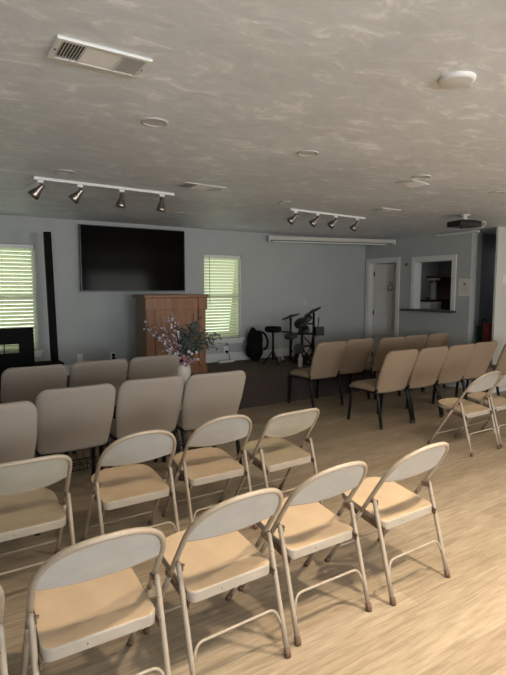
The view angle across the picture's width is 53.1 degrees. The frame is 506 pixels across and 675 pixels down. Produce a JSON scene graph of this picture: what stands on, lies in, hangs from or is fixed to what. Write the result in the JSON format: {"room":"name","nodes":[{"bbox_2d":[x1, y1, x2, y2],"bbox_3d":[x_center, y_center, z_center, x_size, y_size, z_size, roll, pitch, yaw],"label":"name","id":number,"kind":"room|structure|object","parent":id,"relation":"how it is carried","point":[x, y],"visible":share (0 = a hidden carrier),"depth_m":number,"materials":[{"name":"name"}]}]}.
{"room":"house of worship","nodes":[
{"label":"house of worship","id":0,"kind":"room"},
{"bbox_2d":[0,214,438,364],"bbox_3d":[-0.522,-0.447,8.044,12.940,2.461,0.140,-4,7,-33],"label":"wall","id":1,"kind":"structure","parent":0,"point":[276,279],"depth_m":8.02,"materials":[{"name":"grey paint"}]},
{"bbox_2d":[0,245,43,356],"bbox_3d":[-3.071,-0.452,6.348,0.765,1.435,0.170,-4,7,-33],"label":"window","id":2,"kind":"structure","parent":1,"relation":"in","point":[38,353],"depth_m":6.49,"materials":[{"name":"white paint"}]},
{"bbox_2d":[0,243,35,350],"bbox_3d":[-3.067,-0.496,6.333,0.645,1.336,0.062,-4,7,-33],"label":"window blinds","id":3,"kind":"object","parent":2,"relation":"attached to","point":[7,251],"visible":0.94,"depth_m":6.38,"materials":[{"name":"white paint"}]},
{"bbox_2d":[77,354,82,361],"bbox_3d":[-2.338,0.281,6.846,0.072,0.116,0.010,-4,7,-33],"label":"wall outlet","id":4,"kind":"object","parent":1,"relation":"attached to","point":[79,356],"visible":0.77,"depth_m":6.84,"materials":[{"name":"white plastic"}]},
{"bbox_2d":[110,352,115,359],"bbox_3d":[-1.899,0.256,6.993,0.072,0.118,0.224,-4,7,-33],"label":"wall outlet","id":5,"kind":"object","parent":1,"relation":"attached to","point":[112,354],"visible":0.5,"depth_m":6.99,"materials":[{"name":"white plastic"}]},
{"bbox_2d":[79,224,184,290],"bbox_3d":[-1.661,-1.090,7.107,1.510,0.880,0.088,-4,7,-33],"label":"television","id":6,"kind":"object","parent":1,"relation":"attached to","point":[112,258],"visible":1,"depth_m":7.03,"materials":[{"name":"black plastic"}]},
{"bbox_2d":[65,347,310,374],"bbox_3d":[-2.375,0.431,6.834,8.150,0.135,0.015,-4,7,-33],"label":"baseboard","id":7,"kind":"structure","parent":1,"relation":"attached to","point":[210,358],"depth_m":8.20,"materials":[{"name":"white paint"}]},
{"bbox_2d":[206,260,244,344],"bbox_3d":[-0.489,-0.598,8.009,0.763,1.400,0.170,-4,7,-33],"label":"window","id":8,"kind":"structure","parent":1,"relation":"in","point":[236,339],"depth_m":8.08,"materials":[{"name":"white paint"}]},
{"bbox_2d":[204,254,239,338],"bbox_3d":[-0.485,-0.643,7.994,0.643,1.301,0.062,-4,7,-33],"label":"window blinds","id":9,"kind":"object","parent":8,"relation":"attached to","point":[220,293],"visible":0.84,"depth_m":8.00,"materials":[{"name":"white paint"}]},
{"bbox_2d":[224,346,229,359],"bbox_3d":[-0.410,0.275,8.031,0.072,0.259,0.090,-4,7,-33],"label":"wall outlet","id":10,"kind":"object","parent":1,"relation":"attached to","point":[226,347],"visible":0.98,"depth_m":8.05,"materials":[{"name":"white plastic"}]},
{"bbox_2d":[0,0,505,238],"bbox_3d":[1.967,-1.443,4.949,14.000,0.120,13.575,-4,7,-33],"label":"ceiling","id":11,"kind":"structure","parent":0,"point":[241,88],"depth_m":2.64,"materials":[{"name":"paint"}]},
{"bbox_2d":[54,169,74,173],"bbox_3d":[-1.461,-1.284,3.927,0.150,0.012,0.150,-4,7,-33],"label":"recessed light","id":12,"kind":"object","parent":11,"relation":"in","point":[59,171],"visible":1,"depth_m":3.91,"materials":[{"name":"white plastic"}]},
{"bbox_2d":[47,35,152,77],"bbox_3d":[-0.598,-1.091,1.982,0.360,0.014,0.190,-4,7,-33],"label":"ceiling vent","id":13,"kind":"object","parent":11,"relation":"in","point":[65,49],"visible":1,"depth_m":1.97,"materials":[{"name":"white metal"}]},
{"bbox_2d":[33,176,173,195],"bbox_3d":[-1.269,-1.326,4.466,1.256,0.024,0.041,-4,7,-36],"label":"track","id":14,"kind":"object","parent":11,"relation":"attached to","point":[34,177],"visible":1,"depth_m":4.41,"materials":[{"name":"white plastic"}]},
{"bbox_2d":[28,180,44,199],"bbox_3d":[-1.773,-1.205,4.150,0.131,0.160,0.093,-2,6,-19],"label":"track spotlight","id":15,"kind":"object","parent":14,"relation":"hanging from","point":[35,193],"visible":1,"depth_m":4.12,"materials":[{"name":"silver metal"}]},
{"bbox_2d":[68,184,83,203],"bbox_3d":[-1.512,-1.223,4.336,0.131,0.160,0.093,-2,6,-19],"label":"track spotlight","id":16,"kind":"object","parent":14,"relation":"hanging from","point":[75,197],"visible":1,"depth_m":4.30,"materials":[{"name":"silver metal"}]},
{"bbox_2d":[115,189,125,207],"bbox_3d":[-1.192,-1.242,4.542,0.092,0.161,0.094,-4,7,-33],"label":"track spotlight","id":17,"kind":"object","parent":14,"relation":"hanging from","point":[120,203],"visible":1,"depth_m":4.52,"materials":[{"name":"silver metal"}]},
{"bbox_2d":[156,194,165,211],"bbox_3d":[-0.870,-1.265,4.772,0.093,0.160,0.094,-4,7,-33],"label":"track spotlight","id":18,"kind":"object","parent":14,"relation":"hanging from","point":[161,207],"visible":1,"depth_m":4.75,"materials":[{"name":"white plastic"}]},
{"bbox_2d":[141,117,167,126],"bbox_3d":[-0.535,-1.171,2.757,0.150,0.012,0.150,-4,7,-33],"label":"recessed light","id":19,"kind":"object","parent":11,"relation":"in","point":[151,122],"visible":1,"depth_m":2.75,"materials":[{"name":"white plastic"}]},
{"bbox_2d":[175,182,225,191],"bbox_3d":[-0.463,-1.333,4.498,0.420,0.014,0.200,-4,7,-37],"label":"ceiling vent","id":20,"kind":"object","parent":11,"relation":"in","point":[184,184],"visible":1,"depth_m":4.47,"materials":[{"name":"white metal"}]},
{"bbox_2d":[279,201,292,203],"bbox_3d":[0.342,-1.417,5.312,0.150,0.012,0.150,-4,7,-33],"label":"recessed light","id":21,"kind":"object","parent":11,"relation":"in","point":[280,202],"visible":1,"depth_m":5.31,"materials":[{"name":"white plastic"}]},
{"bbox_2d":[297,150,318,156],"bbox_3d":[0.367,-1.230,3.384,0.150,0.012,0.150,-4,7,-33],"label":"recessed light","id":22,"kind":"object","parent":11,"relation":"in","point":[305,153],"visible":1,"depth_m":3.38,"materials":[{"name":"white plastic"}]},
{"bbox_2d":[289,208,365,219],"bbox_3d":[0.919,-1.481,6.093,1.246,0.024,0.040,-4,7,-36],"label":"track","id":23,"kind":"object","parent":11,"relation":"attached to","point":[290,209],"visible":1,"depth_m":6.04,"materials":[{"name":"white plastic"}]},
{"bbox_2d":[287,211,297,224],"bbox_3d":[0.446,-1.364,5.793,0.135,0.157,0.092,-2,6,-17],"label":"track spotlight","id":24,"kind":"object","parent":23,"relation":"hanging from","point":[291,219],"visible":1,"depth_m":5.76,"materials":[{"name":"silver metal"}]},
{"bbox_2d":[309,213,319,226],"bbox_3d":[0.722,-1.382,5.993,0.133,0.159,0.093,-2,6,-18],"label":"track spotlight","id":25,"kind":"object","parent":23,"relation":"hanging from","point":[313,222],"visible":1,"depth_m":5.96,"materials":[{"name":"silver metal"}]},
{"bbox_2d":[327,216,337,228],"bbox_3d":[0.965,-1.399,6.169,0.133,0.159,0.093,-2,6,-18],"label":"track spotlight","id":26,"kind":"object","parent":23,"relation":"hanging from","point":[331,224],"visible":1,"depth_m":6.14,"materials":[{"name":"silver metal"}]},
{"bbox_2d":[349,218,358,231],"bbox_3d":[1.272,-1.417,6.388,0.118,0.164,0.100,-4,7,-33],"label":"track spotlight","id":27,"kind":"object","parent":23,"relation":"hanging from","point":[353,227],"visible":1,"depth_m":6.36,"materials":[{"name":"silver metal"}]},
{"bbox_2d":[267,233,395,244],"bbox_3d":[1.366,-1.662,8.584,2.335,0.147,0.101,-2,6,-16],"label":"projector screen","id":28,"kind":"object","parent":11,"relation":"hanging from","point":[288,239],"visible":1,"depth_m":8.54,"materials":[{"name":"white paint"}]},
{"bbox_2d":[371,208,401,212],"bbox_3d":[1.528,-1.459,5.814,0.330,0.014,0.180,-4,7,-33],"label":"ceiling vent","id":29,"kind":"object","parent":11,"relation":"in","point":[376,209],"visible":1,"depth_m":5.79,"materials":[{"name":"white metal"}]},
{"bbox_2d":[391,178,428,187],"bbox_3d":[1.346,-1.316,4.335,0.340,0.014,0.180,-5,8,-45],"label":"ceiling vent","id":30,"kind":"object","parent":11,"relation":"in","point":[411,183],"visible":1,"depth_m":4.31,"materials":[{"name":"white metal"}]},
{"bbox_2d":[412,175,430,178],"bbox_3d":[1.359,-1.298,4.094,0.150,0.012,0.150,-4,7,-33],"label":"recessed light","id":31,"kind":"object","parent":11,"relation":"in","point":[415,176],"visible":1,"depth_m":4.08,"materials":[{"name":"white plastic"}]},
{"bbox_2d":[437,71,475,88],"bbox_3d":[0.878,-1.105,2.185,0.156,0.022,0.156,-4,7,-33],"label":"smoke detector","id":32,"kind":"object","parent":11,"relation":"in","point":[458,79],"visible":1,"depth_m":2.15,"materials":[{"name":"white plastic"}]},
{"bbox_2d":[447,214,485,228],"bbox_3d":[2.620,-1.425,6.249,0.379,0.164,0.286,-2,6,-21],"label":"ceiling projector","id":33,"kind":"object","parent":11,"relation":"hanging from","point":[463,223],"visible":1,"depth_m":6.17,"materials":[{"name":"black plastic"}]},
{"bbox_2d":[489,191,505,194],"bbox_3d":[2.301,-1.363,4.770,0.150,0.012,0.150,-4,7,-33],"label":"recessed light","id":34,"kind":"object","parent":11,"relation":"in","point":[494,192],"visible":1,"depth_m":4.75,"materials":[{"name":"white plastic"}]},
{"bbox_2d":[0,372,505,674],"bbox_3d":[1.965,1.126,5.197,14.000,0.120,13.575,-4,7,-33],"label":"floor","id":35,"kind":"structure","parent":0,"point":[437,624],"depth_m":2.75,"materials":[{"name":"brown wood"}]},
{"bbox_2d":[0,585,7,674],"bbox_3d":[-1.027,1.018,1.565,0.465,0.802,0.559,-4,7,-33],"label":"folding chair","id":36,"kind":"object","parent":35,"relation":"on","point":[3,654],"visible":1,"depth_m":1.59,"materials":[{"name":"beige metal"}]},
{"bbox_2d":[0,401,40,535],"bbox_3d":[-1.696,0.807,3.246,0.548,0.884,0.662,-3,6,-30],"label":"padded chair","id":37,"kind":"object","parent":35,"relation":"on","point":[18,420],"visible":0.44,"depth_m":3.08,"materials":[{"name":"beige fabric"}]},
{"bbox_2d":[1,364,68,455],"bbox_3d":[-2.063,0.665,4.717,0.548,0.884,0.662,-4,7,-34],"label":"padded chair","id":38,"kind":"object","parent":35,"relation":"on","point":[17,383],"visible":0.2,"depth_m":4.43,"materials":[{"name":"beige fabric"}]},
{"bbox_2d":[0,454,74,575],"bbox_3d":[-1.205,0.936,2.630,0.465,0.759,0.513,-4,7,-33],"label":"folding chair","id":39,"kind":"object","parent":35,"relation":"on","point":[27,508],"visible":0.89,"depth_m":2.56,"materials":[{"name":"beige metal"}]},
{"bbox_2d":[35,383,115,474],"bbox_3d":[-1.372,0.754,3.798,0.548,0.884,0.662,-4,7,-33],"label":"padded chair","id":40,"kind":"object","parent":35,"relation":"on","point":[80,417],"visible":0.75,"depth_m":3.57,"materials":[{"name":"beige fabric"}]},
{"bbox_2d":[20,527,170,674],"bbox_3d":[-0.586,0.990,1.855,0.465,0.802,0.559,-3,6,-32],"label":"folding chair","id":41,"kind":"object","parent":35,"relation":"on","point":[88,594],"visible":1,"depth_m":1.76,"materials":[{"name":"beige metal"}]},
{"bbox_2d":[69,359,127,453],"bbox_3d":[-1.599,0.630,5.074,0.548,0.884,0.662,-4,7,-33],"label":"padded chair","id":42,"kind":"object","parent":35,"relation":"on","point":[113,371],"visible":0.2,"depth_m":4.79,"materials":[{"name":"beige fabric"}]},
{"bbox_2d":[81,429,179,540],"bbox_3d":[-0.722,0.880,2.993,0.465,0.802,0.559,-4,7,-33],"label":"folding chair","id":43,"kind":"object","parent":35,"relation":"on","point":[131,483],"visible":0.94,"depth_m":2.91,"materials":[{"name":"beige metal"}]},
{"bbox_2d":[99,375,184,480],"bbox_3d":[-0.913,0.721,4.141,0.548,0.884,0.662,-4,7,-34],"label":"padded chair","id":44,"kind":"object","parent":35,"relation":"on","point":[149,403],"visible":0.64,"depth_m":3.90,"materials":[{"name":"beige fabric"}]},
{"bbox_2d":[114,354,178,432],"bbox_3d":[-1.141,0.599,5.404,0.548,0.884,0.662,-4,7,-33],"label":"padded chair","id":45,"kind":"object","parent":35,"relation":"on","point":[145,367],"visible":0.23,"depth_m":5.11,"materials":[{"name":"beige fabric"}]},
{"bbox_2d":[177,364,190,409],"bbox_3d":[-0.832,0.643,5.946,0.212,0.695,0.210,-4,7,-33],"label":"flower vase","id":46,"kind":"object","parent":35,"relation":"on","point":[184,371],"visible":0.17,"depth_m":5.83,"materials":[{"name":"beige ceramic"}]},
{"bbox_2d":[143,313,227,366],"bbox_3d":[-0.767,0.051,5.934,1.044,0.679,0.330,-4,7,-33],"label":"flower bouquet","id":47,"kind":"object","parent":46,"relation":"in","point":[186,355],"visible":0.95,"depth_m":5.87,"materials":[{"name":"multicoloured plant"}]},
{"bbox_2d":[0,354,370,418],"bbox_3d":[-1.983,0.758,6.256,8.150,0.404,1.458,-4,7,-33],"label":"stage platform","id":48,"kind":"object","parent":35,"relation":"on","point":[268,383],"depth_m":7.09,"materials":[{"name":"brown carpet"}]},
{"bbox_2d":[0,327,34,389],"bbox_3d":[-3.011,0.239,5.880,0.830,0.700,0.340,-4,7,-33],"label":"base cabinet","id":49,"kind":"object","parent":48,"relation":"on","point":[24,337],"visible":0.73,"depth_m":5.86,"materials":[{"name":"black wood"}]},
{"bbox_2d":[33,232,63,365],"bbox_3d":[-2.472,-0.337,6.024,0.330,1.820,0.270,-4,7,-33],"label":"speaker","id":50,"kind":"object","parent":48,"relation":"on","point":[47,241],"visible":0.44,"depth_m":6.03},
{"bbox_2d":[133,294,208,373],"bbox_3d":[-1.109,-0.046,6.904,0.920,1.074,0.445,-4,7,-33],"label":"pulpit","id":51,"kind":"object","parent":48,"relation":"on","point":[155,309],"visible":0.72,"depth_m":6.70,"materials":[{"name":"brown wood"}]},
{"bbox_2d":[218,359,233,362],"bbox_3d":[-0.422,0.373,7.967,0.280,0.037,0.050,-4,7,-37],"label":"power strip","id":52,"kind":"object","parent":48,"relation":"on","point":[230,360],"visible":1,"depth_m":7.93,"materials":[{"name":"white plastic"}]},
{"bbox_2d":[246,327,268,360],"bbox_3d":[0.056,0.100,8.132,0.398,0.548,0.240,-4,7,-33],"label":"bag","id":53,"kind":"object","parent":48,"relation":"on","point":[254,348],"visible":1,"depth_m":8.04,"materials":[{"name":"black fabric"}]},
{"bbox_2d":[263,326,281,365],"bbox_3d":[0.313,0.123,7.673,0.278,0.588,0.289,-4,7,-33],"label":"stool","id":54,"kind":"object","parent":48,"relation":"on","point":[270,329],"visible":1,"depth_m":7.62,"materials":[{"name":"black metal"}]},
{"bbox_2d":[274,307,323,364],"bbox_3d":[0.763,-0.046,7.990,0.741,0.870,0.700,-4,7,-33],"label":"drum kit","id":55,"kind":"object","parent":48,"relation":"on","point":[301,324],"visible":0.85,"depth_m":7.91,"materials":[{"name":"black plastic"}]},
{"bbox_2d":[298,354,302,366],"bbox_3d":[0.700,0.339,7.496,0.074,0.196,0.074,-4,7,-33],"label":"bottle","id":56,"kind":"object","parent":48,"relation":"on","point":[300,359],"visible":1,"depth_m":7.47,"materials":[{"name":"beige plastic"}]},
{"bbox_2d":[162,370,245,465],"bbox_3d":[-0.432,0.696,4.403,0.548,0.884,0.662,-3,6,-31],"label":"padded chair","id":57,"kind":"object","parent":35,"relation":"on","point":[206,396],"visible":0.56,"depth_m":4.16,"materials":[{"name":"beige fabric"}]},
{"bbox_2d":[162,414,257,528],"bbox_3d":[-0.284,0.847,3.334,0.465,0.802,0.559,-3,6,-32],"label":"folding chair","id":58,"kind":"object","parent":35,"relation":"on","point":[195,467],"visible":0.94,"depth_m":3.24,"materials":[{"name":"beige metal"}]},
{"bbox_2d":[143,488,290,674],"bbox_3d":[-0.155,0.960,2.173,0.465,0.802,0.559,-4,7,-34],"label":"folding chair","id":59,"kind":"object","parent":35,"relation":"on","point":[206,559],"visible":0.98,"depth_m":2.08,"materials":[{"name":"beige metal"}]},
{"bbox_2d":[234,408,322,504],"bbox_3d":[0.174,0.844,3.599,0.465,0.759,0.513,-4,7,-35],"label":"folding chair","id":60,"kind":"object","parent":35,"relation":"on","point":[273,453],"visible":0.83,"depth_m":3.51,"materials":[{"name":"beige metal"}]},
{"bbox_2d":[238,461,371,645],"bbox_3d":[0.263,0.929,2.490,0.465,0.802,0.559,-4,7,-33],"label":"folding chair","id":61,"kind":"object","parent":35,"relation":"on","point":[302,526],"visible":0.91,"depth_m":2.39,"materials":[{"name":"beige metal"}]},
{"bbox_2d":[288,341,346,407],"bbox_3d":[0.870,0.468,6.781,0.537,0.884,0.662,-4,7,-33],"label":"padded chair","id":62,"kind":"object","parent":35,"relation":"on","point":[327,358],"visible":0.99,"depth_m":6.57,"materials":[{"name":"beige fabric"}]},
{"bbox_2d":[338,338,373,401],"bbox_3d":[1.316,0.429,7.186,0.537,0.884,0.662,-4,7,-33],"label":"padded chair","id":63,"kind":"object","parent":35,"relation":"on","point":[357,352],"visible":0.72,"depth_m":6.95,"materials":[{"name":"beige fabric"}]},
{"bbox_2d":[348,336,404,399],"bbox_3d":[1.814,0.408,7.400,0.537,0.884,0.662,-4,7,-33],"label":"padded chair","id":64,"kind":"object","parent":35,"relation":"on","point":[385,345],"visible":0.65,"depth_m":7.13,"materials":[{"name":"beige fabric"}]},
{"bbox_2d":[347,349,417,429],"bbox_3d":[1.521,0.552,5.907,0.537,0.884,0.662,-4,7,-33],"label":"padded chair","id":65,"kind":"object","parent":35,"relation":"on","point":[397,366],"visible":1,"depth_m":5.69,"materials":[{"name":"beige fabric"}]},
{"bbox_2d":[325,442,450,605],"bbox_3d":[0.754,0.902,2.772,0.465,0.802,0.559,-4,7,-34],"label":"folding chair","id":66,"kind":"object","parent":35,"relation":"on","point":[385,504],"visible":0.94,"depth_m":2.69,"materials":[{"name":"beige metal"}]},
{"bbox_2d":[375,334,427,391],"bbox_3d":[2.247,0.379,7.714,0.537,0.884,0.662,-4,7,-33],"label":"padded chair","id":67,"kind":"object","parent":35,"relation":"on","point":[418,342],"visible":0.16,"depth_m":7.41,"materials":[{"name":"beige fabric"}]},
{"bbox_2d":[380,346,447,422],"bbox_3d":[1.967,0.526,6.183,0.537,0.884,0.662,-4,7,-33],"label":"padded chair","id":68,"kind":"object","parent":35,"relation":"on","point":[428,364],"visible":0.78,"depth_m":5.94,"materials":[{"name":"beige fabric"}]},
{"bbox_2d":[423,333,449,391],"bbox_3d":[2.697,0.351,8.003,0.537,0.884,0.662,-4,7,-33],"label":"padded chair","id":69,"kind":"object","parent":35,"relation":"on","point":[439,339],"visible":0.23,"depth_m":7.69,"materials":[{"name":"beige fabric"}]},
{"bbox_2d":[426,274,450,309],"bbox_3d":[3.900,-0.382,10.532,0.350,1.860,1.060,-4,7,-33],"label":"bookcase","id":70,"kind":"object","parent":35,"relation":"on","point":[443,292],"visible":0.1,"depth_m":10.58,"materials":[{"name":"brown wood"}]},
{"bbox_2d":[410,343,474,416],"bbox_3d":[2.408,0.499,6.466,0.537,0.884,0.662,-4,7,-33],"label":"padded chair","id":71,"kind":"object","parent":35,"relation":"on","point":[456,361],"visible":0.73,"depth_m":6.22,"materials":[{"name":"beige fabric"}]},
{"bbox_2d":[427,371,500,456],"bbox_3d":[2.104,0.690,4.984,0.465,0.802,0.559,-4,7,-33],"label":"folding chair","id":72,"kind":"object","parent":35,"relation":"on","point":[462,408],"visible":1,"depth_m":4.91,"materials":[{"name":"beige metal"}]},
{"bbox_2d":[435,341,497,397],"bbox_3d":[2.845,0.469,6.783,0.537,0.884,0.662,-4,7,-33],"label":"padded chair","id":73,"kind":"object","parent":35,"relation":"on","point":[483,352],"visible":0.46,"depth_m":6.54,"materials":[{"name":"beige fabric"}]},
{"bbox_2d":[458,374,505,446],"bbox_3d":[2.517,0.663,5.266,0.465,0.802,0.559,-4,7,-33],"label":"folding chair","id":74,"kind":"object","parent":35,"relation":"on","point":[498,403],"visible":0.85,"depth_m":5.17,"materials":[{"name":"beige metal"}]},
{"bbox_2d":[466,343,505,395],"bbox_3d":[3.410,0.441,7.075,0.537,0.884,0.662,-3,6,-32],"label":"padded chair","id":75,"kind":"object","parent":35,"relation":"on","point":[500,366],"visible":0.41,"depth_m":6.81,"materials":[{"name":"beige fabric"}]},
{"bbox_2d":[482,323,491,363],"bbox_3d":[3.643,0.286,7.877,0.198,1.040,0.198,-4,7,-33],"label":"bin","id":76,"kind":"object","parent":35,"relation":"on","point":[486,327],"visible":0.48,"depth_m":7.77,"materials":[{"name":"plastic"}]},
{"bbox_3d":[3.441,0.146,9.066,0.600,1.090,1.040,-4,7,-33],"label":"office desk","id":77,"kind":"object","parent":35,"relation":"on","visible":0},
{"bbox_2d":[420,299,441,308],"bbox_3d":[3.149,-0.549,9.167,0.410,0.275,0.320,-4,7,-33],"label":"printer","id":78,"kind":"object","parent":77,"relation":"on","point":[424,303],"visible":0.48,"depth_m":9.06,"materials":[{"name":"white plastic"}]},
{"bbox_2d":[428,278,439,298],"bbox_3d":[3.357,-0.767,9.425,0.140,0.660,0.200,-4,7,-33],"label":"desk lamp","id":79,"kind":"object","parent":77,"relation":"on","point":[433,285],"visible":0.58,"depth_m":9.38,"materials":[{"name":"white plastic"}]},
{"bbox_2d":[364,229,477,385],"bbox_3d":[2.783,-0.514,8.769,0.140,2.461,2.225,-4,7,-33],"label":"wall","id":80,"kind":"structure","parent":0,"point":[460,324],"depth_m":8.26,"materials":[{"name":"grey paint"}]},
{"bbox_2d":[364,257,399,360],"bbox_3d":[2.472,-0.399,9.377,0.298,2.115,0.810,-4,7,-33],"label":"door","id":81,"kind":"structure","parent":80,"relation":"in","point":[370,278],"depth_m":9.46,"materials":[{"name":"white paint"}]},
{"bbox_2d":[400,254,456,312],"bbox_3d":[2.965,-0.889,8.414,0.280,0.915,1.045,-4,7,-33],"label":"window","id":82,"kind":"structure","parent":80,"relation":"in","point":[416,262],"depth_m":8.49,"materials":[{"name":"white paint"}]},
{"bbox_2d":[441,380,465,388],"bbox_3d":[2.952,0.685,8.477,0.015,0.130,1.360,-4,7,-33],"label":"baseboard","id":83,"kind":"structure","parent":80,"relation":"attached to","point":[453,384],"depth_m":8.07,"materials":[{"name":"white paint"}]},
{"bbox_2d":[436,230,479,235],"bbox_3d":[3.173,-1.616,7.871,0.059,0.025,0.740,-4,7,-33],"label":"trim","id":84,"kind":"structure","parent":80,"relation":"attached to","point":[476,231],"depth_m":7.82,"materials":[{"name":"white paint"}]},
{"bbox_2d":[458,279,470,295],"bbox_3d":[3.275,-0.776,7.846,0.008,0.270,0.210,-4,7,-33],"label":"paper notice","id":85,"kind":"object","parent":80,"relation":"attached to","point":[464,288],"visible":1,"depth_m":7.84,"materials":[{"name":"grey paper"}]},
{"bbox_2d":[438,233,495,325],"bbox_3d":[3.562,-0.638,10.061,1.760,2.461,4.290,-4,7,-33],"label":"wall","id":86,"kind":"structure","parent":0,"point":[488,240],"depth_m":8.44,"materials":[{"name":"grey paint"}]},
{"bbox_2d":[472,232,481,381],"bbox_3d":[3.490,-0.457,8.183,0.409,2.461,0.090,-4,7,-33],"label":"wall","id":87,"kind":"structure","parent":0,"point":[479,243],"depth_m":8.19,"materials":[{"name":"blue paint"}]},
{"bbox_2d":[490,227,505,378],"bbox_3d":[4.520,-0.450,8.117,2.270,2.461,0.030,-4,7,-33],"label":"wall","id":88,"kind":"structure","parent":0,"point":[499,299],"depth_m":7.53,"materials":[{"name":"white paint"}]},
{"bbox_2d":[492,387,505,392],"bbox_3d":[4.473,0.716,8.173,2.130,0.130,0.015,-4,7,-33],"label":"baseboard","id":89,"kind":"structure","parent":88,"relation":"attached to","point":[500,388],"depth_m":7.71,"materials":[{"name":"white paint"}]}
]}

